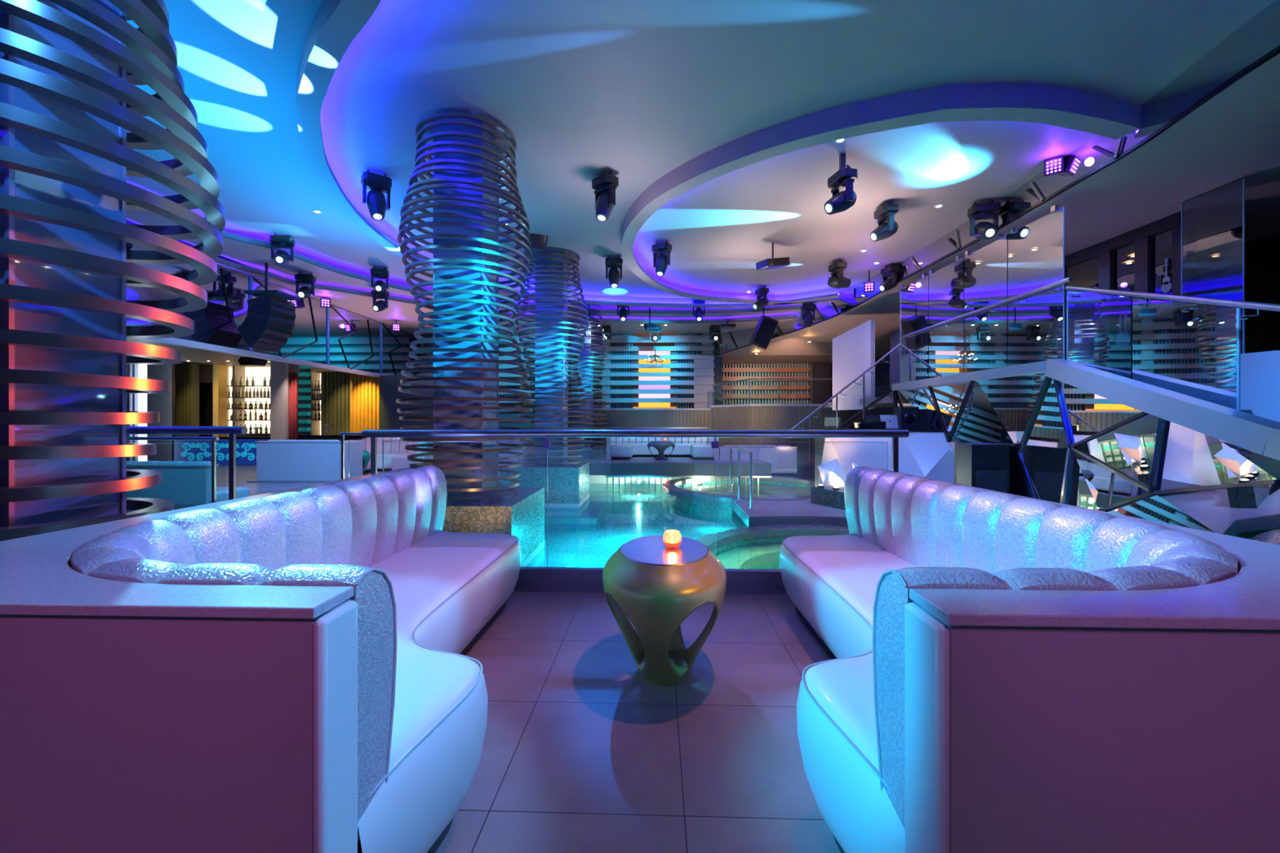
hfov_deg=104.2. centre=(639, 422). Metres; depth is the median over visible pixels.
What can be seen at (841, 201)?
light
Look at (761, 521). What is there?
trim
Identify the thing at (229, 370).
tall cabinet
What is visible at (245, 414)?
bottle
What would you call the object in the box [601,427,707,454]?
railing
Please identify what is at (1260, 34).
ceiling beam
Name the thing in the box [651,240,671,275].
light
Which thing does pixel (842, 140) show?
recessed light
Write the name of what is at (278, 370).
pillar
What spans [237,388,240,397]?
bottle
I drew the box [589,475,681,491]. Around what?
wall
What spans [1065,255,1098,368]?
window
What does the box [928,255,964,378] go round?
glass screen
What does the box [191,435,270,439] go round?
countertop
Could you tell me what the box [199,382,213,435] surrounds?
doorway
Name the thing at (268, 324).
speaker
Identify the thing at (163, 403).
wall panel
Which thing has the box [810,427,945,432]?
countertop
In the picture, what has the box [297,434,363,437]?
countertop
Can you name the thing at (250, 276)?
strip
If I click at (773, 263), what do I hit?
ceiling projector
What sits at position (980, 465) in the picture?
cabinet
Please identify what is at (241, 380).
bottle
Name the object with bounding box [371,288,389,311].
light
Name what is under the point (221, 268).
strip
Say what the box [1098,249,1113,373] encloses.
trim
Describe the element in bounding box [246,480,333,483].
step
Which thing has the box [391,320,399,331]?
spotlight
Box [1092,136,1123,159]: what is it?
strip
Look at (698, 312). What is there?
light
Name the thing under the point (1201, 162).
ceiling
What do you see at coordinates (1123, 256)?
window
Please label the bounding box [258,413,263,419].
bottle
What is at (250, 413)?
bottle
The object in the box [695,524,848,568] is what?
tub
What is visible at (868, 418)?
laptop
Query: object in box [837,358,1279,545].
staircase
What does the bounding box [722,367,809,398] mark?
trim
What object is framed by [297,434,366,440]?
bar counter
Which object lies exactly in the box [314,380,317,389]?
bottle
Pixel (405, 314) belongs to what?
ceiling
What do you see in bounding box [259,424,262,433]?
bottle
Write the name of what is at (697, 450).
sofa
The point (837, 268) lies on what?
light
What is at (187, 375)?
panel
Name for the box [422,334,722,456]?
wall
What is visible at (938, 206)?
recessed light
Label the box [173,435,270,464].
bar counter
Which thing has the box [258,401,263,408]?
bottle
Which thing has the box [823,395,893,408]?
floor
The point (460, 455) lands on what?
sofa
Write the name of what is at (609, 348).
trim
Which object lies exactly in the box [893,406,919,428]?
monitor speaker
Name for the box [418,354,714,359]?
trim
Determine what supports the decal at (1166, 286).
attached to the window at (1162, 242)
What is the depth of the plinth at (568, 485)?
9.18 m
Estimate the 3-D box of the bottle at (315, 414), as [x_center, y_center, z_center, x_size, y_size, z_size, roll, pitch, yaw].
[-10.070,-0.227,15.470,0.078,0.286,0.078,0,0,2]
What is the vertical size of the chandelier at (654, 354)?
1.037 m
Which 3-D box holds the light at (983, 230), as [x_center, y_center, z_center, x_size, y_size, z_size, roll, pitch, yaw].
[5.130,-2.987,7.408,0.374,0.627,0.438,0,0,14]
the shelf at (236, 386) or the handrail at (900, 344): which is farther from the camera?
the shelf at (236, 386)
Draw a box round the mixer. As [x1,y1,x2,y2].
[857,422,871,428]
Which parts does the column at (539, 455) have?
corner trim, panel, corner trim, corner trim, panel, corner trim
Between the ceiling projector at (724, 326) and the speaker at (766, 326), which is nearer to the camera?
the speaker at (766, 326)
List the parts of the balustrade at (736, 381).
post, handrail, post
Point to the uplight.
(835, 488)
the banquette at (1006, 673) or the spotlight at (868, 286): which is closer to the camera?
the banquette at (1006, 673)
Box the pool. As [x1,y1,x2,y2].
[544,467,814,568]
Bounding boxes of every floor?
[216,464,840,852]
[534,454,769,475]
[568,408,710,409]
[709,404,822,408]
[731,498,846,517]
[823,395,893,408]
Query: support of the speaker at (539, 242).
hanging from the ceiling at (635, 91)
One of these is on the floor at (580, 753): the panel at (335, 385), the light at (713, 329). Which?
the panel at (335, 385)
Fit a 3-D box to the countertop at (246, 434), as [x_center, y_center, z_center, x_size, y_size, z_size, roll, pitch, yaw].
[-11.294,0.767,14.691,1.123,0.865,0.400,0,0,2]
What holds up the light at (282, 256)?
hanging from the ceiling at (635, 91)
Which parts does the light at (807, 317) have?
yoke arm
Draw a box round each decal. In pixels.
[1115,314,1124,346]
[1122,314,1130,346]
[1160,257,1171,293]
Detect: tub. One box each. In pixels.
[662,475,814,519]
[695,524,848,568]
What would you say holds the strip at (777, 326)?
attached to the ceiling beam
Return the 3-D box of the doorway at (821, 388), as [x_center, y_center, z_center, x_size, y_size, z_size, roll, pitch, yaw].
[6.686,-1.359,18.334,0.612,1.600,0.100,0,0,2]
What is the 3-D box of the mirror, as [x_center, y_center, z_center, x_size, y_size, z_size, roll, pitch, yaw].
[-9.801,-0.259,14.550,0.397,2.917,0.180,0,0,2]
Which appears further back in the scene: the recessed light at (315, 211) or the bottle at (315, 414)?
the bottle at (315, 414)
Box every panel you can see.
[146,364,175,461]
[175,363,199,436]
[321,371,353,434]
[350,373,379,432]
[379,375,433,429]
[1131,297,1240,410]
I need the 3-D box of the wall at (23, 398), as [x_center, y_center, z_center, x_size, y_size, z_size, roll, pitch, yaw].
[-19.751,-0.300,9.174,0.100,3.000,23.000,0,0,2]
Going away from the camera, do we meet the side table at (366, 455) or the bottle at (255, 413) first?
the side table at (366, 455)
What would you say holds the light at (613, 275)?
hanging from the ceiling at (635, 91)
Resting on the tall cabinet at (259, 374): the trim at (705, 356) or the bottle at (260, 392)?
the bottle at (260, 392)
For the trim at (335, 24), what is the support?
attached to the ceiling beam
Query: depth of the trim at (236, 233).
14.03 m
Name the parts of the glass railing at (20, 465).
glass panel, handrail, post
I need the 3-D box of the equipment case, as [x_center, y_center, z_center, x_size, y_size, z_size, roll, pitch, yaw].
[4.258,0.044,8.946,0.220,0.142,0.220,0,0,2]
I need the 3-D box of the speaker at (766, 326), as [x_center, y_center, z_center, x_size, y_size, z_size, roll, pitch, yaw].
[3.300,-2.610,13.300,0.680,1.380,0.619,0,0,2]
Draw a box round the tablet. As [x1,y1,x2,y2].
[853,422,860,428]
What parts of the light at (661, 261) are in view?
yoke arm, yoke arm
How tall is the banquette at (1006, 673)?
0.903 m
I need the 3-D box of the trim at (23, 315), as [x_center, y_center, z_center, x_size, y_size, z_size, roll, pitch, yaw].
[-7.785,-1.350,8.268,0.120,0.100,22.000,0,0,2]
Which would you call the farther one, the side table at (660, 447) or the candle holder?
the side table at (660, 447)
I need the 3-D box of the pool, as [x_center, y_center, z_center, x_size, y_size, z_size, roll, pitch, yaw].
[3.323,1.960,11.694,12.150,0.280,16.400,0,0,2]
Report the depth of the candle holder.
2.42 m
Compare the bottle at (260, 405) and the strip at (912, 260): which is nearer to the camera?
the strip at (912, 260)
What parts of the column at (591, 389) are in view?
corner trim, panel, corner trim, panel, corner trim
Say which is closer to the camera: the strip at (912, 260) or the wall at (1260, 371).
the wall at (1260, 371)
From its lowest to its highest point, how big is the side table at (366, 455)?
0.557 m
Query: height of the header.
0.341 m
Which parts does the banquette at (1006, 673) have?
seat, panel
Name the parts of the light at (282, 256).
yoke arm, yoke arm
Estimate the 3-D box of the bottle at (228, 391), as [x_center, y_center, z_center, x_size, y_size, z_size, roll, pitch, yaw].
[-12.852,-0.920,15.564,0.078,0.286,0.078,0,0,2]
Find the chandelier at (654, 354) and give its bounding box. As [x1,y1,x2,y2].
[644,333,664,363]
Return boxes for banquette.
[0,465,520,852]
[779,466,1279,852]
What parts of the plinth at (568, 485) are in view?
trim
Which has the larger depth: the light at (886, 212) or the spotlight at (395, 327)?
the spotlight at (395, 327)
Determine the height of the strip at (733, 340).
0.721 m
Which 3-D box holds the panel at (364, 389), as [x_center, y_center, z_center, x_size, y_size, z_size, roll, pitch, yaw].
[-8.061,-0.102,14.681,0.910,2.604,0.200,0,0,2]
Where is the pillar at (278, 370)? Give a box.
[270,360,288,439]
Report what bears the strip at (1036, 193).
attached to the ceiling beam
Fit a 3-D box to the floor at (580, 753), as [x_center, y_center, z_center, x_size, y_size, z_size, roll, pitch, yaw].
[-3.693,1.260,9.130,26.000,0.120,26.000,0,0,2]
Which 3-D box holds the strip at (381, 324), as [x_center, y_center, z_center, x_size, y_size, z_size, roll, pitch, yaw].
[-7.522,-2.138,14.489,0.020,1.488,0.070,0,0,2]
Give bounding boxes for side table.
[362,449,370,474]
[602,534,726,686]
[647,440,675,460]
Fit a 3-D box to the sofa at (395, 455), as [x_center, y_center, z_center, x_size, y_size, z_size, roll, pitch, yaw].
[-5.997,0.795,12.015,2.240,0.810,1.610,0,0,2]
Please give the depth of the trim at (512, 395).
16.46 m
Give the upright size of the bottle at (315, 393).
0.286 m
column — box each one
[0,0,225,541]
[137,364,146,461]
[395,111,533,499]
[513,246,590,465]
[555,302,608,457]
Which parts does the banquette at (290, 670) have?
panel, seat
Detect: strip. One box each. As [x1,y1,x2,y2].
[195,267,231,338]
[248,275,252,351]
[250,275,268,289]
[279,297,317,358]
[326,307,329,365]
[330,304,373,369]
[380,323,382,374]
[382,322,413,375]
[715,333,720,353]
[727,331,737,348]
[776,324,782,334]
[830,302,838,314]
[909,256,919,270]
[947,229,959,249]
[1026,181,1044,201]
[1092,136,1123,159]
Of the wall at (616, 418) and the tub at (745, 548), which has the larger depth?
the wall at (616, 418)
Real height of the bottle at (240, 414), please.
0.286 m
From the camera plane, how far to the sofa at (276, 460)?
9.99 m
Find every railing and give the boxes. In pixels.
[14,426,247,525]
[14,436,219,502]
[339,432,361,479]
[361,429,909,595]
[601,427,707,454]
[797,352,891,466]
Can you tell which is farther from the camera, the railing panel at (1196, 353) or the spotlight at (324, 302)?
the spotlight at (324, 302)
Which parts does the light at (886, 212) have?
yoke arm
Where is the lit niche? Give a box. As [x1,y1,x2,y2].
[633,351,676,408]
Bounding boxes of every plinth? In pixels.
[442,487,574,567]
[501,462,606,524]
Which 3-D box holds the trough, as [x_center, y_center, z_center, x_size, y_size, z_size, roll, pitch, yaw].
[3.301,1.260,8.100,0.220,0.280,1.206,0,0,-24]
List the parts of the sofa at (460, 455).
panel, seat, seat, panel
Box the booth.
[810,427,952,489]
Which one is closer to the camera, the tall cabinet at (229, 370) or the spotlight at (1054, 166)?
the spotlight at (1054, 166)
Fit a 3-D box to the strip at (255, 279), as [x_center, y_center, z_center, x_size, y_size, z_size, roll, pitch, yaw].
[-7.670,-2.791,10.097,0.020,0.231,0.547,0,0,2]
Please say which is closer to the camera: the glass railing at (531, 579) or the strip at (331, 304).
the glass railing at (531, 579)
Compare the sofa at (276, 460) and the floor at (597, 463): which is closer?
the sofa at (276, 460)
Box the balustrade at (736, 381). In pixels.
[711,378,832,405]
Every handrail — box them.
[728,445,754,510]
[791,342,901,430]
[902,276,1072,337]
[1065,285,1279,319]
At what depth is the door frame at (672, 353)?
16.29 m
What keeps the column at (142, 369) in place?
on the floor at (580, 753)
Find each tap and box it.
[253,426,261,433]
[320,422,333,435]
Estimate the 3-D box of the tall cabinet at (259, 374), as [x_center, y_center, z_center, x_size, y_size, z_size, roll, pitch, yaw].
[-11.988,-0.277,15.635,1.203,2.954,0.440,0,0,2]
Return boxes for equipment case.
[868,420,885,428]
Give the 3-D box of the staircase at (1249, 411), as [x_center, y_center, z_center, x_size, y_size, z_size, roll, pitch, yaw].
[5.833,0.400,4.980,1.554,1.600,2.791,0,0,11]
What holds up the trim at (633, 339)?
attached to the wall at (704, 344)
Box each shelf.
[235,385,270,387]
[235,396,270,398]
[235,408,270,409]
[237,419,270,421]
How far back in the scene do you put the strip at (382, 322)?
15.19 m
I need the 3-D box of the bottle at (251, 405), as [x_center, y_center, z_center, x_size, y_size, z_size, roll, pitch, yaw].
[-12.142,-0.533,15.540,0.117,0.223,0.117,0,0,2]
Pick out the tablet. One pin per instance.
(855, 426)
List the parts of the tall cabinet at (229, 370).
backlit panel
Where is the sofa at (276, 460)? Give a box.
[255,440,362,480]
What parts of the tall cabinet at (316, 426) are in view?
backlit panel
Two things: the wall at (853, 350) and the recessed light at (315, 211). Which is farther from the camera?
the wall at (853, 350)
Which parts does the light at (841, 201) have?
drop bracket, yoke arm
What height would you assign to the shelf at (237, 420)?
0.025 m
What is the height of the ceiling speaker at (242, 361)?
0.374 m
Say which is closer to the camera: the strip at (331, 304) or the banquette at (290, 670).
the banquette at (290, 670)
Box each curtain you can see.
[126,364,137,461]
[288,372,297,439]
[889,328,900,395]
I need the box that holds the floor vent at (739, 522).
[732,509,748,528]
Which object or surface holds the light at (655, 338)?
hanging from the ceiling at (405, 314)
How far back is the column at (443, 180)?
5.42 m
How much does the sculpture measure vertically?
0.473 m
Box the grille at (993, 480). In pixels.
[974,470,1007,493]
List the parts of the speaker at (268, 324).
rigging frame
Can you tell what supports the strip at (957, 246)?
attached to the ceiling beam
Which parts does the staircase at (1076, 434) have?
rail, cap rail, cap rail, cap rail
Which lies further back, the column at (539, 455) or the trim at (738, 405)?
the trim at (738, 405)
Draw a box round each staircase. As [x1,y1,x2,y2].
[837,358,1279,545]
[1240,409,1251,413]
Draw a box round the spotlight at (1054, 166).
[1043,155,1063,177]
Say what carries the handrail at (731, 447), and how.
on the floor at (805, 508)
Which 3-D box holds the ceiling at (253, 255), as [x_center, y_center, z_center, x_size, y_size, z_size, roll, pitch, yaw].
[-4.546,-3.070,9.081,9.303,0.020,21.366,0,0,38]
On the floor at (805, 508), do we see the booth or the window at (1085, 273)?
the booth
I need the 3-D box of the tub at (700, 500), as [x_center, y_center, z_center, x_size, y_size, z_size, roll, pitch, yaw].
[2.491,1.620,10.902,3.998,0.500,3.998,0,0,23]
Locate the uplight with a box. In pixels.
[832,486,839,490]
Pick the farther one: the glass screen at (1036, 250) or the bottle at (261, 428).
the bottle at (261, 428)
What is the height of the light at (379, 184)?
0.629 m
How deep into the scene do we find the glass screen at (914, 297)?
9.64 m
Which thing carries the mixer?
on the booth
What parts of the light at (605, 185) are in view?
yoke arm, yoke arm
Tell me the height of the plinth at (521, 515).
0.990 m
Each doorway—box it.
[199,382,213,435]
[813,363,830,404]
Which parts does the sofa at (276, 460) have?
panel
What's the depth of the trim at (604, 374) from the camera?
16.17 m
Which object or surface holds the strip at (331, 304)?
attached to the wall at (357, 347)
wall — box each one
[14,190,421,375]
[14,365,39,440]
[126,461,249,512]
[353,351,677,408]
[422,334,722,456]
[568,409,710,454]
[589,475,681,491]
[602,333,712,408]
[710,405,838,464]
[722,363,893,428]
[832,319,875,410]
[1134,235,1151,299]
[1196,231,1279,353]
[1234,350,1279,422]
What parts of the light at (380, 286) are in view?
yoke arm, yoke arm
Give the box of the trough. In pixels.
[810,486,845,510]
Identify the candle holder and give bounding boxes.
[662,529,681,548]
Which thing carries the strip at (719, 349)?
attached to the ceiling beam
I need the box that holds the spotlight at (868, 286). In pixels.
[863,271,874,293]
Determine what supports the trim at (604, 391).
attached to the wall at (704, 344)
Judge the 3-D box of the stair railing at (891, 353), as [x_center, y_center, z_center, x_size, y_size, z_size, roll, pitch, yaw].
[4.287,-0.296,10.200,2.123,2.422,0.025,0,0,0]
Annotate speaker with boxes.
[236,262,300,352]
[237,356,267,366]
[515,231,547,250]
[749,307,778,349]
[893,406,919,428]
[919,408,927,428]
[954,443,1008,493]
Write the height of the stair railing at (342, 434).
1.084 m
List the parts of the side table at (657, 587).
plate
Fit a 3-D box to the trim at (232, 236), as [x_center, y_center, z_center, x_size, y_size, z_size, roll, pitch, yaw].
[-4.147,-3.110,7.753,6.778,0.100,19.371,0,0,37]
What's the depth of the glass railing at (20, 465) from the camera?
3.64 m
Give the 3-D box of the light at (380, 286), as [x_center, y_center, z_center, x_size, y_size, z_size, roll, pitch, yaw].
[-5.525,-3.015,10.569,0.340,0.570,0.398,0,0,-20]
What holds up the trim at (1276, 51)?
attached to the ceiling beam
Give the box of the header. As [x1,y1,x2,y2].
[288,363,299,373]
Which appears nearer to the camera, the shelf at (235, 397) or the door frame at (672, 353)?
the shelf at (235, 397)
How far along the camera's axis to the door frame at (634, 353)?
16.33 m
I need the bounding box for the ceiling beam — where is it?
[716,0,1279,354]
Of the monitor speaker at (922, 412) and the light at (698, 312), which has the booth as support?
the monitor speaker at (922, 412)
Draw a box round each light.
[269,233,294,264]
[293,271,315,298]
[312,208,321,213]
[360,169,391,220]
[370,266,389,292]
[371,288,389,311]
[591,171,618,222]
[600,324,611,342]
[604,255,622,288]
[617,306,629,320]
[643,306,656,330]
[649,324,661,342]
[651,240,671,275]
[692,299,705,320]
[709,324,720,342]
[752,285,768,309]
[800,302,815,327]
[824,153,857,214]
[827,258,850,288]
[834,138,845,142]
[870,200,898,241]
[879,262,898,291]
[933,204,943,208]
[967,200,1000,239]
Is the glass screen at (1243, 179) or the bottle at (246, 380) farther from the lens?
the bottle at (246, 380)
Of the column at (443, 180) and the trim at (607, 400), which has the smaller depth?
the column at (443, 180)
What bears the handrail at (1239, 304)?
attached to the glass screen at (1086, 314)
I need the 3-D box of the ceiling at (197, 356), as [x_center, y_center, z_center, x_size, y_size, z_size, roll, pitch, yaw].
[-13.744,-1.625,8.970,11.920,0.450,23.000,0,0,2]
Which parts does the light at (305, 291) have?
yoke arm, yoke arm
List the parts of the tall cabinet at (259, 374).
backlit panel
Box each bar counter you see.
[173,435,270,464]
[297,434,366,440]
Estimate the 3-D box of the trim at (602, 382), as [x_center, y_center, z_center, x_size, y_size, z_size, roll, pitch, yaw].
[-2.476,-1.276,16.263,9.750,0.142,0.060,0,0,2]
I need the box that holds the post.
[213,364,226,435]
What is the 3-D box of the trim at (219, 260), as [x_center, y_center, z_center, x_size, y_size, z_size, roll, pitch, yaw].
[-4.561,-2.950,8.160,7.270,0.100,20.042,0,0,37]
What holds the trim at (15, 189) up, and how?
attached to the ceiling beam
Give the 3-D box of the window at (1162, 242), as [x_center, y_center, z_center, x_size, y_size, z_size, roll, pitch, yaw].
[7.500,-1.700,7.115,0.010,2.200,0.464,0,0,0]
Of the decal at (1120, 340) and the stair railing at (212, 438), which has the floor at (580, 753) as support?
the stair railing at (212, 438)
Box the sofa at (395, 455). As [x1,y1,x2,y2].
[344,437,433,470]
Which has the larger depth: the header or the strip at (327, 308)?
the header
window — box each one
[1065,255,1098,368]
[1113,242,1134,378]
[1151,228,1172,301]
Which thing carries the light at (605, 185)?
hanging from the ceiling at (635, 91)
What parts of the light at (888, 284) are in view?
yoke arm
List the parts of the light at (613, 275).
yoke arm, yoke arm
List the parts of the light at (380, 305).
yoke arm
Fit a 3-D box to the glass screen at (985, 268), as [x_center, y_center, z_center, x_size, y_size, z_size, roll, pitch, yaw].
[5.321,-1.657,7.713,0.053,2.235,0.985,0,0,0]
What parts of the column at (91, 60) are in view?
panel, corner trim, stay rod, panel, panel, panel, corner trim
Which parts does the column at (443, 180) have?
corner trim, panel, corner trim, corner trim, panel, corner trim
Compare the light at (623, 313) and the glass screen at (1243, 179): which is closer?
the glass screen at (1243, 179)
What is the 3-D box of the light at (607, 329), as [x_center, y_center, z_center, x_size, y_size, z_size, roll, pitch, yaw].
[-1.022,-2.640,14.794,0.340,0.520,0.392,0,0,2]
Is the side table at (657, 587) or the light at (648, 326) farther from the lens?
the light at (648, 326)
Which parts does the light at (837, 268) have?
yoke arm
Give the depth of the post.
14.89 m
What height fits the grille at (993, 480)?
0.690 m
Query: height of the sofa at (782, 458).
0.730 m
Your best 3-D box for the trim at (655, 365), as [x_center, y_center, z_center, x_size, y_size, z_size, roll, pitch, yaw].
[-2.476,-1.825,16.263,9.750,0.142,0.060,0,0,2]
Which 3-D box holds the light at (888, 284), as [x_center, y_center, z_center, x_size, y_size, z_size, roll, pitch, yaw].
[5.215,-3.015,10.442,0.398,0.570,0.340,0,0,-13]
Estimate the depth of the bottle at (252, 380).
15.52 m
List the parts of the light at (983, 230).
yoke arm, yoke arm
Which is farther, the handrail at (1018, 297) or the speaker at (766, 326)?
the speaker at (766, 326)
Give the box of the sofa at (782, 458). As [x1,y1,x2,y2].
[719,444,797,473]
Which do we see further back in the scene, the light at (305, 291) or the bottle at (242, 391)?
the bottle at (242, 391)
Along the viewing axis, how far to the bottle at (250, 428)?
15.52 m
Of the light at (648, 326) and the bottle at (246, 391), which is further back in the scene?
the bottle at (246, 391)
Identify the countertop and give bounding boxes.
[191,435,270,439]
[235,433,270,435]
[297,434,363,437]
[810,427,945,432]
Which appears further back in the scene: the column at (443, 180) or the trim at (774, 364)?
the trim at (774, 364)
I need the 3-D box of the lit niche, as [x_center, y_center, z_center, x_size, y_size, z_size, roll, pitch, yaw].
[0.489,-1.373,16.553,1.415,2.073,0.520,0,0,2]
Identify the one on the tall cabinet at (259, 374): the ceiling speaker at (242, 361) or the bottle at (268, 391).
the bottle at (268, 391)
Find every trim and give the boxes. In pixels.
[14,189,279,285]
[14,310,387,377]
[25,191,797,323]
[220,230,802,313]
[223,229,800,310]
[296,0,839,307]
[417,335,713,343]
[417,363,714,368]
[417,372,714,377]
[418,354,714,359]
[420,346,714,351]
[421,333,702,411]
[455,380,714,385]
[455,389,714,394]
[455,398,714,402]
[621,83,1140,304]
[693,359,713,408]
[715,44,1279,355]
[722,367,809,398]
[723,363,808,404]
[730,499,848,527]
[1065,211,1179,266]
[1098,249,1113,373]
[1172,208,1196,303]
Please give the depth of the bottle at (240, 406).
15.52 m
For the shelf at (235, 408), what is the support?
attached to the tall cabinet at (259, 374)
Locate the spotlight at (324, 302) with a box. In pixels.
[320,297,330,307]
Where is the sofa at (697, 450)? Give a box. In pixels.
[606,437,718,460]
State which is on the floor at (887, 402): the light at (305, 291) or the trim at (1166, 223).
the trim at (1166, 223)
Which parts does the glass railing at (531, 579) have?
post, handrail, glass panel, post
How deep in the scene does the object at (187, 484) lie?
5.43 m
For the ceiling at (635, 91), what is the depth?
5.15 m
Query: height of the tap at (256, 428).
0.200 m
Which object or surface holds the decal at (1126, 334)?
attached to the window at (1123, 256)
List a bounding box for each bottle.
[226,388,230,397]
[226,399,230,408]
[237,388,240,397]
[237,401,242,408]
[239,377,242,386]
[239,410,242,420]
[241,388,244,397]
[244,388,248,397]
[244,410,247,420]
[245,377,248,386]
[248,401,253,408]
[248,409,252,420]
[248,424,252,433]
[251,377,254,386]
[254,409,257,420]
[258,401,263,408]
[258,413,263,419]
[259,387,262,396]
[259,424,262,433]
[264,424,267,433]
[266,387,270,396]
[313,390,316,399]
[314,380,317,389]
[314,410,317,419]
[317,410,320,419]
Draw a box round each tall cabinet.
[226,365,233,435]
[233,365,270,433]
[311,372,321,434]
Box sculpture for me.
[817,458,845,488]
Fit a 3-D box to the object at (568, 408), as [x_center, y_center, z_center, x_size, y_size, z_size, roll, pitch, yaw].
[-0.035,-0.405,15.836,4.550,0.050,0.748,0,0,2]
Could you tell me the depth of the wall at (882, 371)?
18.62 m
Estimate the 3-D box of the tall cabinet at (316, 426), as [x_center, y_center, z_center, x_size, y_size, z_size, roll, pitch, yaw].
[-9.972,-0.172,15.567,0.369,2.744,0.440,0,0,2]
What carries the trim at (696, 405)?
attached to the wall at (704, 344)
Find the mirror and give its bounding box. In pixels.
[297,364,311,434]
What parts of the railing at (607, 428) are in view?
handrail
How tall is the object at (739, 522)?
0.240 m
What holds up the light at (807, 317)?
hanging from the ceiling beam
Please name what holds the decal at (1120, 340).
attached to the window at (1123, 256)
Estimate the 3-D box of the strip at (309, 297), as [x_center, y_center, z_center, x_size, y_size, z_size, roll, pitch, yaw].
[-7.636,-2.123,11.114,0.020,1.523,1.290,0,0,2]
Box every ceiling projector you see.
[719,320,735,328]
[755,242,790,270]
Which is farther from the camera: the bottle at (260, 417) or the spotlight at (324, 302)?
the bottle at (260, 417)
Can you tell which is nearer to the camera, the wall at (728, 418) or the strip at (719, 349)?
the wall at (728, 418)
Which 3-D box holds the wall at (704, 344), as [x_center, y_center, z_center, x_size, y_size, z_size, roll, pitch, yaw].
[0.562,-0.959,16.265,3.607,4.318,0.050,0,0,2]
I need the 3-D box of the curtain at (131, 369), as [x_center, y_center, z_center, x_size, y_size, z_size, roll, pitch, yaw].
[-14.019,-0.567,13.676,0.459,3.534,0.180,0,0,2]
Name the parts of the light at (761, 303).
yoke arm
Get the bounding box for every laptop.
[864,415,880,422]
[880,414,897,428]
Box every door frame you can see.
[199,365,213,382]
[632,351,639,408]
[670,351,676,407]
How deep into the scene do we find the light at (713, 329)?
14.75 m
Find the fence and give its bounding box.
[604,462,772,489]
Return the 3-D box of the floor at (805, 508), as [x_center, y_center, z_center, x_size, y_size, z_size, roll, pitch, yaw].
[4.705,1.405,8.055,6.140,0.010,9.180,0,0,2]
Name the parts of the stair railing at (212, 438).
handrail, post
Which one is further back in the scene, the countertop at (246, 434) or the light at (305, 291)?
the countertop at (246, 434)
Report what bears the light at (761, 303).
hanging from the ceiling at (635, 91)
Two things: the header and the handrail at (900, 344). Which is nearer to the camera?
the handrail at (900, 344)
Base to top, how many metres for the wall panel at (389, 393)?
2.540 m
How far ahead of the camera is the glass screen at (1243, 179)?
5.88 m
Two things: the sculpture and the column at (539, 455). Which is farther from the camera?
the column at (539, 455)
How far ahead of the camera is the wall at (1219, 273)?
8.01 m
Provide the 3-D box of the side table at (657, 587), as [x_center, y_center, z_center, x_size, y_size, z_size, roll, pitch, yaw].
[0.117,0.907,2.427,0.602,0.587,0.798,0,0,2]
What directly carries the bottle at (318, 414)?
on the tall cabinet at (316, 426)
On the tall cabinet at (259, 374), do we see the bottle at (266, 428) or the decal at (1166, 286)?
the bottle at (266, 428)
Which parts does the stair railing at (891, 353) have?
post, post, post, post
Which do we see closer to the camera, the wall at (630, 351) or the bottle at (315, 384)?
the bottle at (315, 384)
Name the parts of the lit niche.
panel, panel, panel, panel, panel, panel, sill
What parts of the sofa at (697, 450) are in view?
panel, seat, seat, seat, panel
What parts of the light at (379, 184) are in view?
yoke arm, yoke arm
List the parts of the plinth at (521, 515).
trim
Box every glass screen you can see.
[900,273,928,382]
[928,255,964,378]
[964,233,1008,373]
[1008,204,1065,366]
[1066,290,1131,368]
[1181,177,1244,353]
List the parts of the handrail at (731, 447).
post, post, handrail, post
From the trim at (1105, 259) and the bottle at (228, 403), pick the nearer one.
the trim at (1105, 259)
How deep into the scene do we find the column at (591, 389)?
13.78 m
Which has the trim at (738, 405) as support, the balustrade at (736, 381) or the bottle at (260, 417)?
the balustrade at (736, 381)
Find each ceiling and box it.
[14,0,1275,333]
[14,169,801,319]
[14,337,337,373]
[15,189,797,346]
[718,53,1279,364]
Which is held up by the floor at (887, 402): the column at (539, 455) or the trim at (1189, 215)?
the trim at (1189, 215)
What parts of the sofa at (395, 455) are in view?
panel, seat, seat, seat, panel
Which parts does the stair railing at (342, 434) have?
post, handrail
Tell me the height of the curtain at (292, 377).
2.566 m
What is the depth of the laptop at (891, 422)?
8.88 m
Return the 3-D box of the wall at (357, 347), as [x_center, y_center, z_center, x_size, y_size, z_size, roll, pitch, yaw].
[-7.774,-2.150,8.268,0.060,1.500,22.000,0,0,2]
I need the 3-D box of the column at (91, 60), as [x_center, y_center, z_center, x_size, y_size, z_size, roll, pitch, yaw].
[-2.717,-1.050,2.203,1.392,4.500,1.410,0,0,2]
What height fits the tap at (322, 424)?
0.344 m

